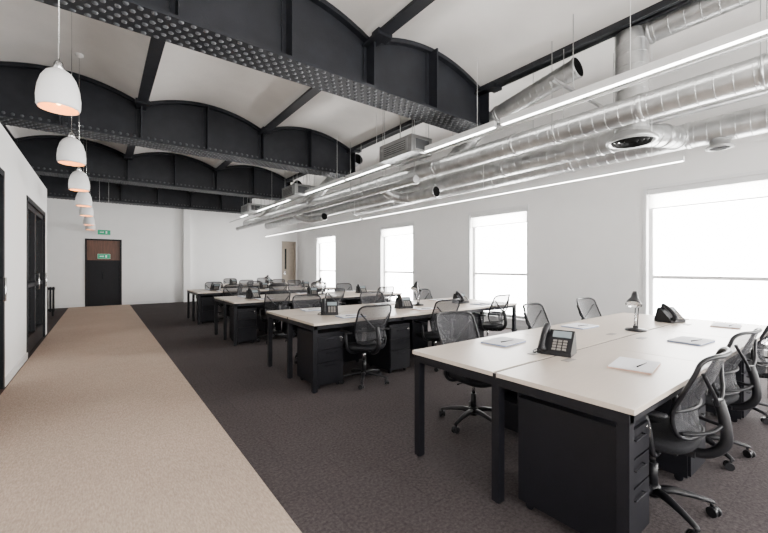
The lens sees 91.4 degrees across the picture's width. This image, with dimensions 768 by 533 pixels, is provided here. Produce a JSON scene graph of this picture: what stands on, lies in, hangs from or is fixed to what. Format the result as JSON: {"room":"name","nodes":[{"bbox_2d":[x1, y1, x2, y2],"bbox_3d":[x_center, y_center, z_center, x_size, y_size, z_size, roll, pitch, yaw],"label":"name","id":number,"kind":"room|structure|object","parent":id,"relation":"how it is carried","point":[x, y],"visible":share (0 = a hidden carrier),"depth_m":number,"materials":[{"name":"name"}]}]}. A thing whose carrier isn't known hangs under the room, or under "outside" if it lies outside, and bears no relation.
{"room":"open-plan office","nodes":[
{"label":"open-plan office","id":0,"kind":"room"},
{"bbox_2d":[0,123,46,376],"bbox_3d":[-2.515,-0.100,1.798,0.150,2.840,13.900,0,0,-37],"label":"wall partition","id":1,"kind":"structure","parent":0,"point":[21,180],"depth_m":4.72,"materials":[{"name":"paint"}]},
{"bbox_2d":[0,167,6,388],"bbox_3d":[-3.634,0.140,3.321,0.179,2.360,1.880,0,0,-37],"label":"door","id":2,"kind":"structure","parent":1,"relation":"in","point":[3,280],"depth_m":4.05,"materials":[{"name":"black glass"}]},
{"bbox_2d":[5,353,27,386],"bbox_3d":[-1.714,1.275,0.868,0.020,0.090,11.250,0,0,-37],"label":"baseboard","id":3,"kind":"structure","parent":1,"relation":"attached to","point":[11,374],"depth_m":4.61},
{"bbox_2d":[26,195,46,353],"bbox_3d":[-5.809,0.150,6.202,0.179,2.340,2.200,0,0,-37],"label":"door","id":4,"kind":"structure","parent":1,"relation":"in","point":[36,275],"depth_m":6.22,"materials":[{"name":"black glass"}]},
{"bbox_2d":[47,198,296,304],"bbox_3d":[-8.320,-1.030,13.515,11.000,4.700,0.200,0,0,-37],"label":"wall","id":5,"kind":"structure","parent":0,"point":[151,237],"depth_m":13.53,"materials":[{"name":"paint"}]},
{"bbox_2d":[85,238,121,306],"bbox_3d":[-9.440,0.200,12.633,0.990,2.240,0.180,0,0,-37],"label":"door","id":6,"kind":"structure","parent":5,"relation":"in","point":[103,277],"depth_m":12.61,"materials":[{"name":"brown wood"}]},
{"bbox_2d":[98,254,109,258],"bbox_3d":[-9.412,-0.340,12.605,0.340,0.160,0.047,0,0,-37],"label":"exit sign","id":7,"kind":"object","parent":6,"relation":"attached to","point":[100,256],"visible":1,"depth_m":12.59,"materials":[{"name":"green plastic"}]},
{"bbox_2d":[55,299,196,307],"bbox_3d":[-8.555,1.275,13.204,10.250,0.090,0.015,0,0,-37],"label":"baseboard","id":8,"kind":"structure","parent":5,"relation":"attached to","point":[160,301],"depth_m":13.15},
{"bbox_2d":[183,209,189,301],"bbox_3d":[-7.374,-0.400,14.004,0.220,3.440,0.160,0,0,-37],"label":"trim","id":9,"kind":"structure","parent":5,"relation":"attached to","point":[186,213],"depth_m":13.93,"materials":[{"name":"paint"}]},
{"bbox_2d":[276,199,288,204],"bbox_3d":[-2.907,-1.885,10.824,0.060,0.109,0.895,0,0,-37],"label":"linear light","id":10,"kind":"object","parent":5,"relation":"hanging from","point":[282,200],"depth_m":10.87,"materials":[{"name":"white plastic"}]},
{"bbox_2d":[282,241,295,282],"bbox_3d":[-4.213,0.110,16.540,0.640,2.420,0.120,0,0,-37],"label":"door","id":11,"kind":"structure","parent":5,"relation":"in","point":[288,248],"depth_m":16.53,"materials":[{"name":"beige wood"}]},
{"bbox_2d":[259,281,267,288],"bbox_3d":[-3.207,0.490,9.937,0.250,0.200,0.230,0,0,-25],"label":"desk phone","id":12,"kind":"object","parent":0,"point":[261,285],"depth_m":9.92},
{"bbox_2d":[0,301,767,532],"bbox_3d":[-2.407,1.370,5.763,11.500,0.100,20.500,0,0,-37],"label":"floor","id":13,"kind":"structure","parent":0,"point":[340,458],"depth_m":2.71,"materials":[{"name":"carpet"}]},
{"bbox_2d":[47,287,54,315],"bbox_3d":[-8.965,0.930,9.846,0.490,0.780,0.120,0,0,-37],"label":"stool","id":14,"kind":"object","parent":13,"relation":"on","point":[50,290],"visible":0.49,"depth_m":9.92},
{"bbox_2d":[0,304,301,532],"bbox_3d":[-3.530,1.316,4.652,1.610,0.008,19.660,0,0,-37],"label":"carpet runner","id":15,"kind":"object","parent":13,"relation":"on","point":[101,431],"visible":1,"depth_m":2.70,"materials":[{"name":"carpet"}]},
{"bbox_2d":[205,282,222,314],"bbox_3d":[-4.505,0.867,9.945,0.580,0.907,0.625,0,0,-28],"label":"chair","id":16,"kind":"object","parent":13,"relation":"on","point":[207,284],"visible":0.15,"depth_m":10.13,"materials":[{"name":"fabric"}]},
{"bbox_2d":[223,278,236,283],"bbox_3d":[-5.288,0.867,12.980,0.580,0.907,0.625,0,0,-33],"label":"chair","id":17,"kind":"object","parent":13,"relation":"on","point":[226,280],"visible":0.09,"depth_m":13.16,"materials":[{"name":"black plastic"}]},
{"bbox_2d":[218,284,242,321],"bbox_3d":[-3.688,0.867,8.979,0.580,0.907,0.625,0,0,-45],"label":"chair","id":18,"kind":"object","parent":13,"relation":"on","point":[229,289],"visible":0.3,"depth_m":8.77,"materials":[{"name":"fabric"}]},
{"bbox_2d":[239,280,252,285],"bbox_3d":[-4.448,0.867,11.984,0.580,0.907,0.625,0,0,-35],"label":"chair","id":19,"kind":"object","parent":13,"relation":"on","point":[243,282],"visible":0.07,"depth_m":11.73,"materials":[{"name":"black plastic"}]},
{"bbox_2d":[237,286,259,326],"bbox_3d":[-2.727,0.867,7.648,0.580,0.907,0.625,0,0,-31],"label":"chair","id":20,"kind":"object","parent":13,"relation":"on","point":[241,290],"visible":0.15,"depth_m":7.82,"materials":[{"name":"black plastic"}]},
{"bbox_2d":[247,281,262,286],"bbox_3d":[-3.608,0.867,10.603,0.580,0.907,0.625,0,0,-33],"label":"chair","id":21,"kind":"object","parent":13,"relation":"on","point":[249,283],"visible":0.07,"depth_m":10.82,"materials":[{"name":"fabric"}]},
{"bbox_2d":[187,285,335,324],"bbox_3d":[-3.184,0.954,10.113,3.600,0.733,1.380,0,0,-37],"label":"desk","id":22,"kind":"object","parent":13,"relation":"on","point":[205,298],"visible":0.15,"depth_m":8.74,"materials":[{"name":"laminate"}]},
{"bbox_2d":[210,282,220,290],"bbox_3d":[-4.172,0.490,9.218,0.250,0.200,0.230,0,0,-9],"label":"desk phone","id":23,"kind":"object","parent":22,"relation":"on","point":[214,287],"visible":1,"depth_m":9.20,"materials":[{"name":"black plastic"}]},
{"bbox_2d":[302,280,308,286],"bbox_3d":[-2.256,0.490,10.663,0.250,0.200,0.230,0,0,-9],"label":"desk phone","id":24,"kind":"object","parent":22,"relation":"on","point":[306,284],"visible":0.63,"depth_m":10.64,"materials":[{"name":"black plastic"}]},
{"bbox_2d":[257,290,290,343],"bbox_3d":[-1.936,0.867,6.639,0.580,0.907,0.625,0,0,-33],"label":"chair","id":25,"kind":"object","parent":13,"relation":"on","point":[273,300],"visible":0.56,"depth_m":6.45,"materials":[{"name":"black plastic"}]},
{"bbox_2d":[264,283,286,294],"bbox_3d":[-2.778,0.867,9.654,0.580,0.907,0.625,0,0,-35],"label":"chair","id":26,"kind":"object","parent":13,"relation":"on","point":[274,286],"visible":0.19,"depth_m":9.43,"materials":[{"name":"black plastic"}]},
{"bbox_2d":[271,279,284,283],"bbox_3d":[-3.620,0.867,12.669,0.580,0.907,0.625,0,0,-33],"label":"chair","id":27,"kind":"object","parent":13,"relation":"on","point":[273,280],"visible":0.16,"depth_m":12.42,"materials":[{"name":"black plastic"}]},
{"bbox_2d":[287,280,301,285],"bbox_3d":[-2.636,0.867,11.321,0.580,0.907,0.625,0,0,-34],"label":"chair","id":28,"kind":"object","parent":13,"relation":"on","point":[289,282],"visible":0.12,"depth_m":11.55,"materials":[{"name":"black plastic"}]},
{"bbox_2d":[288,285,306,292],"bbox_3d":[-1.815,0.867,8.291,0.625,0.907,0.580,0,0,44],"label":"chair","id":29,"kind":"object","parent":13,"relation":"on","point":[292,288],"visible":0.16,"depth_m":8.50,"materials":[{"name":"fabric"}]},
{"bbox_2d":[292,294,321,363],"bbox_3d":[-1.018,0.867,5.307,0.580,0.907,0.625,0,0,-33],"label":"chair","id":30,"kind":"object","parent":13,"relation":"on","point":[301,301],"visible":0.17,"depth_m":5.53,"materials":[{"name":"black plastic"}]},
{"bbox_2d":[214,290,401,345],"bbox_3d":[-1.449,0.954,7.814,3.600,0.733,1.380,0,0,-37],"label":"desk","id":31,"kind":"object","parent":13,"relation":"on","point":[244,319],"visible":0.33,"depth_m":6.64,"materials":[{"name":"laminate"}]},
{"bbox_2d":[245,288,260,298],"bbox_3d":[-2.420,0.490,6.914,0.230,0.200,0.250,0,0,44],"label":"desk phone","id":32,"kind":"object","parent":31,"relation":"on","point":[250,294],"visible":0.99,"depth_m":6.88,"materials":[{"name":"black plastic"}]},
{"bbox_2d":[307,286,317,294],"bbox_3d":[-1.475,0.490,7.639,0.250,0.200,0.230,0,0,-19],"label":"desk phone","id":33,"kind":"object","parent":31,"relation":"on","point":[309,290],"visible":0.73,"depth_m":7.63,"materials":[{"name":"black plastic"}]},
{"bbox_2d":[316,277,325,294],"bbox_3d":[-1.329,0.407,7.930,0.176,0.366,0.247,0,0,38],"label":"desk lamp","id":34,"kind":"object","parent":31,"relation":"on","point":[320,278],"visible":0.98,"depth_m":7.91,"materials":[{"name":"black plastic"}]},
{"bbox_2d":[356,284,366,292],"bbox_3d":[-0.515,0.490,8.361,0.250,0.200,0.230,0,0,-22],"label":"desk phone","id":35,"kind":"object","parent":31,"relation":"on","point":[359,289],"visible":0.98,"depth_m":8.35,"materials":[{"name":"black plastic"}]},
{"bbox_2d":[310,282,326,291],"bbox_3d":[-1.862,0.867,10.335,0.580,0.907,0.625,0,0,-30],"label":"chair","id":36,"kind":"object","parent":13,"relation":"on","point":[319,287],"visible":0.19,"depth_m":10.11,"materials":[{"name":"black plastic"}]},
{"bbox_2d":[325,288,344,305],"bbox_3d":[-1.070,0.867,7.369,0.580,0.907,0.625,0,0,-44],"label":"chair","id":37,"kind":"object","parent":13,"relation":"on","point":[333,294],"visible":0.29,"depth_m":7.16,"materials":[{"name":"fabric"}]},
{"bbox_2d":[336,283,352,305],"bbox_3d":[-0.878,0.867,9.047,0.580,0.907,0.625,0,0,-33],"label":"chair","id":38,"kind":"object","parent":13,"relation":"on","point":[348,287],"visible":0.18,"depth_m":9.29,"materials":[{"name":"black plastic"}]},
{"bbox_2d":[339,304,391,389],"bbox_3d":[-0.214,0.867,4.293,0.580,0.907,0.625,0,0,-35],"label":"chair","id":39,"kind":"object","parent":13,"relation":"on","point":[371,321],"visible":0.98,"depth_m":4.10,"materials":[{"name":"fabric"}]},
{"bbox_2d":[360,291,384,303],"bbox_3d":[-0.091,0.867,5.964,0.580,0.907,0.625,0,0,-31],"label":"chair","id":40,"kind":"object","parent":13,"relation":"on","point":[368,297],"visible":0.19,"depth_m":6.20,"materials":[{"name":"black plastic"}]},
{"bbox_2d":[377,286,393,301],"bbox_3d":[-0.087,0.867,8.020,0.580,0.907,0.625,0,0,-39],"label":"chair","id":41,"kind":"object","parent":13,"relation":"on","point":[388,291],"visible":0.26,"depth_m":7.83,"materials":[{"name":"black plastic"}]},
{"bbox_2d":[267,298,517,392],"bbox_3d":[0.298,0.954,5.499,3.600,0.733,1.380,0,0,-37],"label":"desk","id":42,"kind":"object","parent":13,"relation":"on","point":[321,354],"visible":0.7,"depth_m":4.59,"materials":[{"name":"laminate"}]},
{"bbox_2d":[300,308,320,310],"bbox_3d":[-0.956,0.579,5.088,0.306,0.022,0.219,0,0,-31],"label":"stack","id":43,"kind":"object","parent":42,"relation":"on","point":[306,309],"visible":0.89,"depth_m":5.02,"materials":[{"name":"paper"}]},
{"bbox_2d":[318,298,337,314],"bbox_3d":[-0.690,0.490,4.604,0.250,0.200,0.230,0,0,-9],"label":"desk phone","id":44,"kind":"object","parent":42,"relation":"on","point":[330,307],"visible":0.99,"depth_m":4.58,"materials":[{"name":"black plastic"}]},
{"bbox_2d":[335,314,356,317],"bbox_3d":[-0.392,0.579,4.424,0.306,0.022,0.219,0,0,-33],"label":"stack","id":45,"kind":"object","parent":42,"relation":"on","point":[345,315],"visible":0.7,"depth_m":4.36,"materials":[{"name":"paper"}]},
{"bbox_2d":[372,303,394,304],"bbox_3d":[0.002,0.579,5.812,0.306,0.022,0.219,0,0,-40],"label":"stack","id":46,"kind":"object","parent":42,"relation":"on","point":[376,303],"visible":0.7,"depth_m":5.80,"materials":[{"name":"paper"}]},
{"bbox_2d":[394,294,412,308],"bbox_3d":[0.272,0.490,5.324,0.250,0.200,0.230,0,0,-19],"label":"desk phone","id":47,"kind":"object","parent":42,"relation":"on","point":[400,302],"visible":0.99,"depth_m":5.30,"materials":[{"name":"black plastic"}]},
{"bbox_2d":[410,281,423,305],"bbox_3d":[0.497,0.407,5.676,0.176,0.366,0.247,0,0,38],"label":"desk lamp","id":48,"kind":"object","parent":42,"relation":"on","point":[415,286],"visible":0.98,"depth_m":5.65,"materials":[{"name":"black plastic"}]},
{"bbox_2d":[412,307,432,310],"bbox_3d":[0.565,0.579,5.147,0.306,0.022,0.219,0,0,-29],"label":"stack","id":49,"kind":"object","parent":42,"relation":"on","point":[424,308],"visible":0.89,"depth_m":5.09,"materials":[{"name":"paper"}]},
{"bbox_2d":[453,291,468,303],"bbox_3d":[1.238,0.490,6.045,0.250,0.200,0.230,0,0,-36],"label":"desk phone","id":50,"kind":"object","parent":42,"relation":"on","point":[463,299],"visible":0.82,"depth_m":6.02,"materials":[{"name":"black plastic"}]},
{"bbox_2d":[470,302,490,304],"bbox_3d":[1.523,0.579,5.870,0.306,0.022,0.219,0,0,-44],"label":"stack","id":51,"kind":"object","parent":42,"relation":"on","point":[478,303],"visible":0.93,"depth_m":5.84,"materials":[{"name":"paper"}]},
{"bbox_2d":[414,288,432,330],"bbox_3d":[0.859,0.867,6.751,0.580,0.907,0.625,0,0,-43],"label":"chair","id":52,"kind":"object","parent":13,"relation":"on","point":[425,293],"visible":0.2,"depth_m":6.99,"materials":[{"name":"fabric"}]},
{"bbox_2d":[415,299,459,371],"bbox_3d":[0.694,0.867,4.973,0.580,0.907,0.625,0,0,-35],"label":"chair","id":53,"kind":"object","parent":13,"relation":"on","point":[450,304],"visible":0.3,"depth_m":4.76,"materials":[{"name":"fabric"}]},
{"bbox_2d":[435,311,491,433],"bbox_3d":[0.743,0.867,3.188,0.580,0.907,0.625,0,0,-29],"label":"chair","id":54,"kind":"object","parent":13,"relation":"on","point":[459,326],"visible":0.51,"depth_m":3.30,"materials":[{"name":"black plastic"}]},
{"bbox_2d":[478,294,509,336],"bbox_3d":[1.615,0.867,5.770,0.580,0.907,0.625,0,0,-42],"label":"chair","id":55,"kind":"object","parent":13,"relation":"on","point":[497,312],"visible":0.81,"depth_m":5.56,"materials":[{"name":"black plastic"}]},
{"bbox_2d":[522,303,549,328],"bbox_3d":[1.803,0.867,3.985,0.580,0.907,0.625,0,0,-41],"label":"chair","id":56,"kind":"object","parent":13,"relation":"on","point":[535,315],"visible":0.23,"depth_m":4.21,"materials":[{"name":"black plastic"}]},
{"bbox_2d":[576,297,601,319],"bbox_3d":[2.762,0.867,4.711,0.580,0.907,0.625,0,0,-33],"label":"chair","id":57,"kind":"object","parent":13,"relation":"on","point":[587,307],"visible":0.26,"depth_m":4.94,"materials":[{"name":"black plastic"}]},
{"bbox_2d":[412,313,766,532],"bbox_3d":[2.051,0.954,3.176,3.600,0.733,1.380,0,0,-37],"label":"desk","id":58,"kind":"object","parent":13,"relation":"on","point":[581,425],"visible":0.78,"depth_m":1.99,"materials":[{"name":"laminate"}]},
{"bbox_2d":[481,336,525,346],"bbox_3d":[0.932,0.579,2.919,0.306,0.022,0.219,0,0,-41],"label":"paper","id":59,"kind":"object","parent":58,"relation":"on","point":[501,341],"visible":1,"depth_m":2.88,"materials":[{"name":"paper"}]},
{"bbox_2d":[533,323,576,357],"bbox_3d":[1.149,0.490,2.551,0.250,0.200,0.230,0,0,38],"label":"desk phone","id":60,"kind":"object","parent":58,"relation":"on","point":[562,343],"visible":1,"depth_m":2.51,"materials":[{"name":"black plastic"}]},
{"bbox_2d":[561,323,598,328],"bbox_3d":[1.924,0.579,3.679,0.306,0.022,0.219,0,0,-33],"label":"stack","id":61,"kind":"object","parent":58,"relation":"on","point":[573,325],"visible":1,"depth_m":3.65,"materials":[{"name":"paper"}]},
{"bbox_2d":[607,357,660,374],"bbox_3d":[1.484,0.579,2.220,0.219,0.022,0.306,0,0,45],"label":"stack","id":62,"kind":"object","parent":58,"relation":"on","point":[648,367],"visible":1,"depth_m":2.18,"materials":[{"name":"paper"}]},
{"bbox_2d":[625,291,646,331],"bbox_3d":[2.294,0.407,3.427,0.176,0.366,0.247,0,0,43],"label":"desk lamp","id":63,"kind":"object","parent":58,"relation":"on","point":[633,301],"visible":1,"depth_m":3.41,"materials":[{"name":"black plastic"}]},
{"bbox_2d":[654,303,685,322],"bbox_3d":[3.039,0.490,3.981,0.250,0.200,0.230,0,0,-17],"label":"desk phone","id":64,"kind":"object","parent":58,"relation":"on","point":[664,313],"visible":1,"depth_m":3.96,"materials":[{"name":"black plastic"}]},
{"bbox_2d":[667,336,714,345],"bbox_3d":[2.414,0.579,2.946,0.306,0.022,0.219,0,0,-32],"label":"stack","id":65,"kind":"object","parent":58,"relation":"on","point":[695,341],"visible":1,"depth_m":2.92,"materials":[{"name":"paper"}]},
{"bbox_2d":[710,322,741,328],"bbox_3d":[3.376,0.579,3.698,0.306,0.022,0.219,0,0,-43],"label":"stack","id":66,"kind":"object","parent":58,"relation":"on","point":[714,324],"visible":1,"depth_m":3.66,"materials":[{"name":"paper"}]},
{"bbox_2d":[646,347,733,532],"bbox_3d":[1.494,0.867,2.054,0.580,0.907,0.625,0,0,-39],"label":"chair","id":67,"kind":"object","parent":13,"relation":"on","point":[681,432],"visible":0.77,"depth_m":1.85,"materials":[{"name":"black plastic"}]},
{"bbox_2d":[704,328,761,470],"bbox_3d":[2.286,0.867,2.694,0.580,0.907,0.625,0,0,-32],"label":"chair","id":68,"kind":"object","parent":13,"relation":"on","point":[741,343],"visible":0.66,"depth_m":2.48,"materials":[{"name":"black plastic"}]},
{"bbox_2d":[713,324,767,424],"bbox_3d":[3.207,0.867,3.403,0.580,0.907,0.625,0,0,-40],"label":"chair","id":69,"kind":"object","parent":13,"relation":"on","point":[761,363],"visible":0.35,"depth_m":3.19,"materials":[{"name":"black plastic"}]},
{"bbox_3d":[-4.452,0.954,12.789,2.400,0.733,1.380,0,0,-37],"label":"desk","id":70,"kind":"object","parent":13,"relation":"on","visible":0},
{"bbox_2d":[229,278,236,283],"bbox_3d":[-4.951,0.490,12.251,0.250,0.200,0.230,0,0,-30],"label":"desk phone","id":71,"kind":"object","parent":70,"relation":"on","point":[231,281],"visible":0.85,"depth_m":12.24,"materials":[{"name":"black plastic"}]},
{"bbox_2d":[0,0,767,187],"bbox_3d":[-2.287,-3.100,5.728,11.250,0.560,19.900,0,0,-37],"label":"ceiling","id":72,"kind":"structure","parent":0,"point":[490,40],"depth_m":5.26,"materials":[{"name":"paint"}]},
{"bbox_2d":[2,125,39,176],"bbox_3d":[-4.761,-2.765,3.736,0.200,0.150,19.700,0,0,-37],"label":"joist","id":73,"kind":"object","parent":72,"relation":"attached to","point":[15,140],"depth_m":7.83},
{"bbox_2d":[35,0,80,115],"bbox_3d":[-2.266,-2.075,2.612,0.245,1.961,0.245,0,0,-37],"label":"pendant lamp","id":74,"kind":"object","parent":72,"relation":"hanging from","point":[56,90],"visible":1,"depth_m":2.55,"materials":[{"name":"white ceramic"}]},
{"bbox_2d":[56,12,85,166],"bbox_3d":[-3.332,-2.075,4.000,0.245,1.961,0.245,0,0,-37],"label":"pendant lamp","id":75,"kind":"object","parent":72,"relation":"hanging from","point":[70,151],"visible":1,"depth_m":3.94,"materials":[{"name":"white ceramic"}]},
{"bbox_2d":[68,52,89,191],"bbox_3d":[-4.386,-2.075,5.397,0.245,1.961,0.245,0,0,-37],"label":"pendant lamp","id":76,"kind":"object","parent":72,"relation":"hanging from","point":[78,181],"visible":0.95,"depth_m":5.33,"materials":[{"name":"white ceramic"}]},
{"bbox_2d":[75,192,91,206],"bbox_3d":[-5.440,-2.075,6.794,0.245,1.961,0.245,0,0,-37],"label":"pendant lamp","id":77,"kind":"object","parent":72,"relation":"hanging from","point":[82,199],"visible":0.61,"depth_m":6.72,"materials":[{"name":"white ceramic"}]},
{"bbox_2d":[79,138,93,216],"bbox_3d":[-6.434,-2.075,8.111,0.245,1.961,0.245,0,0,-37],"label":"pendant lamp","id":78,"kind":"object","parent":72,"relation":"hanging from","point":[84,211],"visible":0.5,"depth_m":8.06,"materials":[{"name":"white ceramic"}]},
{"bbox_2d":[83,216,94,225],"bbox_3d":[-7.789,-2.075,9.907,0.245,1.961,0.245,0,0,-37],"label":"pendant lamp","id":79,"kind":"object","parent":72,"relation":"hanging from","point":[87,220],"visible":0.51,"depth_m":9.82,"materials":[{"name":"white ceramic"}]},
{"bbox_2d":[85,180,95,229],"bbox_3d":[-8.753,-2.075,11.184,0.245,1.961,0.245,0,0,-37],"label":"pendant lamp","id":80,"kind":"object","parent":72,"relation":"hanging from","point":[87,227],"visible":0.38,"depth_m":11.15,"materials":[{"name":"white ceramic"}]},
{"bbox_2d":[97,181,110,234],"bbox_3d":[-9.030,-1.900,12.098,0.340,1.760,0.047,0,0,-37],"label":"exit sign","id":81,"kind":"object","parent":72,"relation":"hanging from","point":[99,232],"visible":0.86,"depth_m":12.03,"materials":[{"name":"green plastic"}]},
{"bbox_2d":[119,37,164,185],"bbox_3d":[-3.085,-2.765,5.001,0.200,0.150,19.700,0,0,-37],"label":"joist","id":82,"kind":"object","parent":72,"relation":"attached to","point":[156,46],"depth_m":5.38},
{"bbox_2d":[39,175,251,213],"bbox_3d":[-8.957,-2.604,12.584,8.860,0.952,0.440,0,0,-37],"label":"girder","id":83,"kind":"object","parent":72,"relation":"attached to","point":[57,187],"visible":0.66,"depth_m":13.10,"materials":[{"name":"metal"}]},
{"bbox_2d":[16,135,289,200],"bbox_3d":[-6.650,-2.604,9.526,8.860,0.952,0.440,0,0,-37],"label":"girder","id":84,"kind":"object","parent":72,"relation":"attached to","point":[166,170],"visible":0.85,"depth_m":9.97,"materials":[{"name":"metal"}]},
{"bbox_2d":[0,61,355,178],"bbox_3d":[-4.325,-2.604,6.445,8.860,0.952,0.440,0,0,-37],"label":"girder","id":85,"kind":"object","parent":72,"relation":"attached to","point":[107,113],"visible":0.96,"depth_m":6.78,"materials":[{"name":"metal"}]},
{"bbox_2d":[35,0,488,133],"bbox_3d":[-1.994,-2.604,3.356,8.860,0.952,0.440,0,0,-37],"label":"girder","id":86,"kind":"object","parent":72,"relation":"attached to","point":[310,43],"visible":0.95,"depth_m":4.23,"materials":[{"name":"metal"}]},
{"bbox_2d":[188,0,434,192],"bbox_3d":[-1.409,-2.765,6.266,0.200,0.150,19.700,0,0,-37],"label":"joist","id":87,"kind":"object","parent":72,"relation":"attached to","point":[383,34],"depth_m":4.44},
{"bbox_2d":[265,217,361,236],"bbox_3d":[-2.585,-2.167,11.892,0.035,2.026,6.700,0,0,-37],"label":"linear light","id":88,"kind":"object","parent":72,"relation":"hanging from","point":[359,218],"visible":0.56,"depth_m":10.98,"materials":[{"name":"white plastic"}]},
{"bbox_2d":[305,177,344,193],"bbox_3d":[-1.403,-1.885,8.831,0.060,0.108,1.922,0,0,-37],"label":"linear light","id":89,"kind":"object","parent":72,"relation":"hanging from","point":[328,184],"depth_m":8.73,"materials":[{"name":"white plastic"}]},
{"bbox_2d":[236,175,418,230],"bbox_3d":[-2.460,-2.055,9.983,0.140,1.450,9.900,0,0,-37],"label":"duct","id":90,"kind":"object","parent":72,"relation":"hanging from","point":[414,179],"visible":1,"depth_m":7.74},
{"bbox_2d":[345,113,388,179],"bbox_3d":[-0.346,-2.366,7.432,0.060,1.071,1.501,0,0,-37],"label":"linear light","id":91,"kind":"object","parent":72,"relation":"hanging from","point":[380,165],"depth_m":7.27,"materials":[{"name":"white plastic"}]},
{"bbox_2d":[248,0,695,198],"bbox_3d":[0.292,-2.935,7.549,0.200,0.490,19.700,0,0,-37],"label":"joist","id":92,"kind":"object","parent":72,"relation":"attached to","point":[663,7],"depth_m":4.85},
{"bbox_2d":[264,123,688,228],"bbox_3d":[-0.410,-2.322,9.751,0.855,1.715,13.140,0,0,-37],"label":"spiral duct","id":93,"kind":"object","parent":72,"relation":"hanging from","point":[671,137],"visible":0.79,"depth_m":5.77,"materials":[{"name":"metal"}]},
{"bbox_2d":[229,14,767,222],"bbox_3d":[-0.180,-2.423,8.258,1.940,1.514,16.400,0,0,-37],"label":"conduit","id":94,"kind":"object","parent":72,"relation":"hanging from","point":[560,83],"depth_m":5.94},
{"bbox_2d":[240,198,275,216],"bbox_3d":[-4.328,-2.392,12.707,0.060,1.076,3.500,0,0,-37],"label":"linear light","id":95,"kind":"object","parent":94,"relation":"hanging from","point":[273,203],"visible":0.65,"depth_m":12.03,"materials":[{"name":"white plastic"}]},
{"bbox_2d":[425,121,496,151],"bbox_3d":[1.101,-1.885,5.513,0.060,0.109,1.358,0,0,-37],"label":"linear light","id":96,"kind":"object","parent":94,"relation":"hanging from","point":[491,125],"depth_m":5.43,"materials":[{"name":"white plastic"}]},
{"bbox_2d":[243,0,767,224],"bbox_3d":[-0.414,-2.123,8.019,0.290,1.215,16.300,0,0,-37],"label":"spiral duct","id":97,"kind":"object","parent":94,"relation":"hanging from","point":[749,75],"visible":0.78,"depth_m":4.17,"materials":[{"name":"metal"}]},
{"bbox_2d":[262,180,301,214],"bbox_3d":[-3.387,-2.178,12.702,2.011,1.178,0.623,0,0,38],"label":"duct","id":98,"kind":"object","parent":97,"relation":"attached to","point":[295,181],"visible":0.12,"depth_m":13.06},
{"bbox_2d":[293,213,327,222],"bbox_3d":[-2.144,-1.480,10.943,1.314,0.419,0.441,0,0,32],"label":"duct","id":99,"kind":"object","parent":97,"relation":"attached to","point":[320,217],"visible":0.92,"depth_m":10.88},
{"bbox_2d":[305,154,362,200],"bbox_3d":[-1.279,-2.178,9.908,2.011,1.178,0.623,0,0,38],"label":"duct","id":100,"kind":"object","parent":97,"relation":"attached to","point":[359,160],"visible":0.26,"depth_m":10.21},
{"bbox_2d":[381,186,439,202],"bbox_3d":[0.507,-1.480,7.431,1.314,0.419,0.441,0,0,32],"label":"duct","id":101,"kind":"object","parent":97,"relation":"attached to","point":[431,192],"visible":0.9,"depth_m":7.35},
{"bbox_2d":[447,57,583,155],"bbox_3d":[1.913,-2.178,5.678,2.011,1.178,0.623,0,0,38],"label":"duct","id":102,"kind":"object","parent":97,"relation":"attached to","point":[544,87],"visible":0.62,"depth_m":5.38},
{"bbox_2d":[363,137,684,218],"bbox_3d":[1.390,-2.167,6.624,0.035,2.026,6.300,0,0,-37],"label":"linear light","id":103,"kind":"object","parent":72,"relation":"hanging from","point":[681,158],"visible":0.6,"depth_m":5.33,"materials":[{"name":"white plastic"}]},
{"bbox_2d":[351,53,767,214],"bbox_3d":[2.460,-2.312,6.867,0.340,1.735,11.000,0,0,-37],"label":"spiral duct","id":104,"kind":"object","parent":72,"relation":"hanging from","point":[718,132],"visible":0.46,"depth_m":5.04,"materials":[{"name":"metal"}]},
{"bbox_2d":[500,0,767,124],"bbox_3d":[2.810,-2.392,3.248,0.060,1.076,4.200,0,0,-37],"label":"linear light","id":105,"kind":"object","parent":72,"relation":"hanging from","point":[760,28],"visible":1,"depth_m":3.58,"materials":[{"name":"white plastic"}]},
{"bbox_2d":[606,0,756,149],"bbox_3d":[3.833,-2.308,3.155,0.520,1.725,3.620,0,0,-37],"label":"duct","id":106,"kind":"object","parent":72,"relation":"hanging from","point":[638,134],"visible":0.63,"depth_m":4.22,"materials":[{"name":"metal"}]},
{"bbox_2d":[297,33,767,359],"bbox_3d":[2.103,-1.030,9.041,0.250,4.700,19.900,0,0,-37],"label":"wall","id":107,"kind":"structure","parent":0,"point":[586,235],"depth_m":7.08,"materials":[{"name":"paint"}]},
{"bbox_2d":[316,232,335,286],"bbox_3d":[-2.218,-0.075,14.675,0.220,2.410,1.590,0,0,-37],"label":"window","id":108,"kind":"structure","parent":107,"relation":"in","point":[329,237],"depth_m":14.73,"materials":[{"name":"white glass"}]},
{"bbox_2d":[380,221,413,301],"bbox_3d":[0.418,-0.075,11.183,0.220,2.410,1.600,0,0,-37],"label":"window","id":109,"kind":"structure","parent":107,"relation":"in","point":[404,228],"depth_m":11.32,"materials":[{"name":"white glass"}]},
{"bbox_2d":[468,204,528,321],"bbox_3d":[2.550,-0.075,8.358,0.220,2.410,1.580,0,0,-37],"label":"window","id":110,"kind":"structure","parent":107,"relation":"in","point":[520,213],"depth_m":8.39,"materials":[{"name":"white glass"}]},
{"bbox_2d":[484,320,767,366],"bbox_3d":[2.058,1.275,8.882,0.015,0.090,19.700,0,0,-37],"label":"baseboard","id":111,"kind":"structure","parent":107,"relation":"attached to","point":[520,327],"depth_m":7.84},
{"bbox_2d":[643,169,767,352],"bbox_3d":[4.734,-0.075,5.464,0.220,2.410,1.610,0,0,-37],"label":"window","id":112,"kind":"structure","parent":107,"relation":"in","point":[732,187],"depth_m":5.59,"materials":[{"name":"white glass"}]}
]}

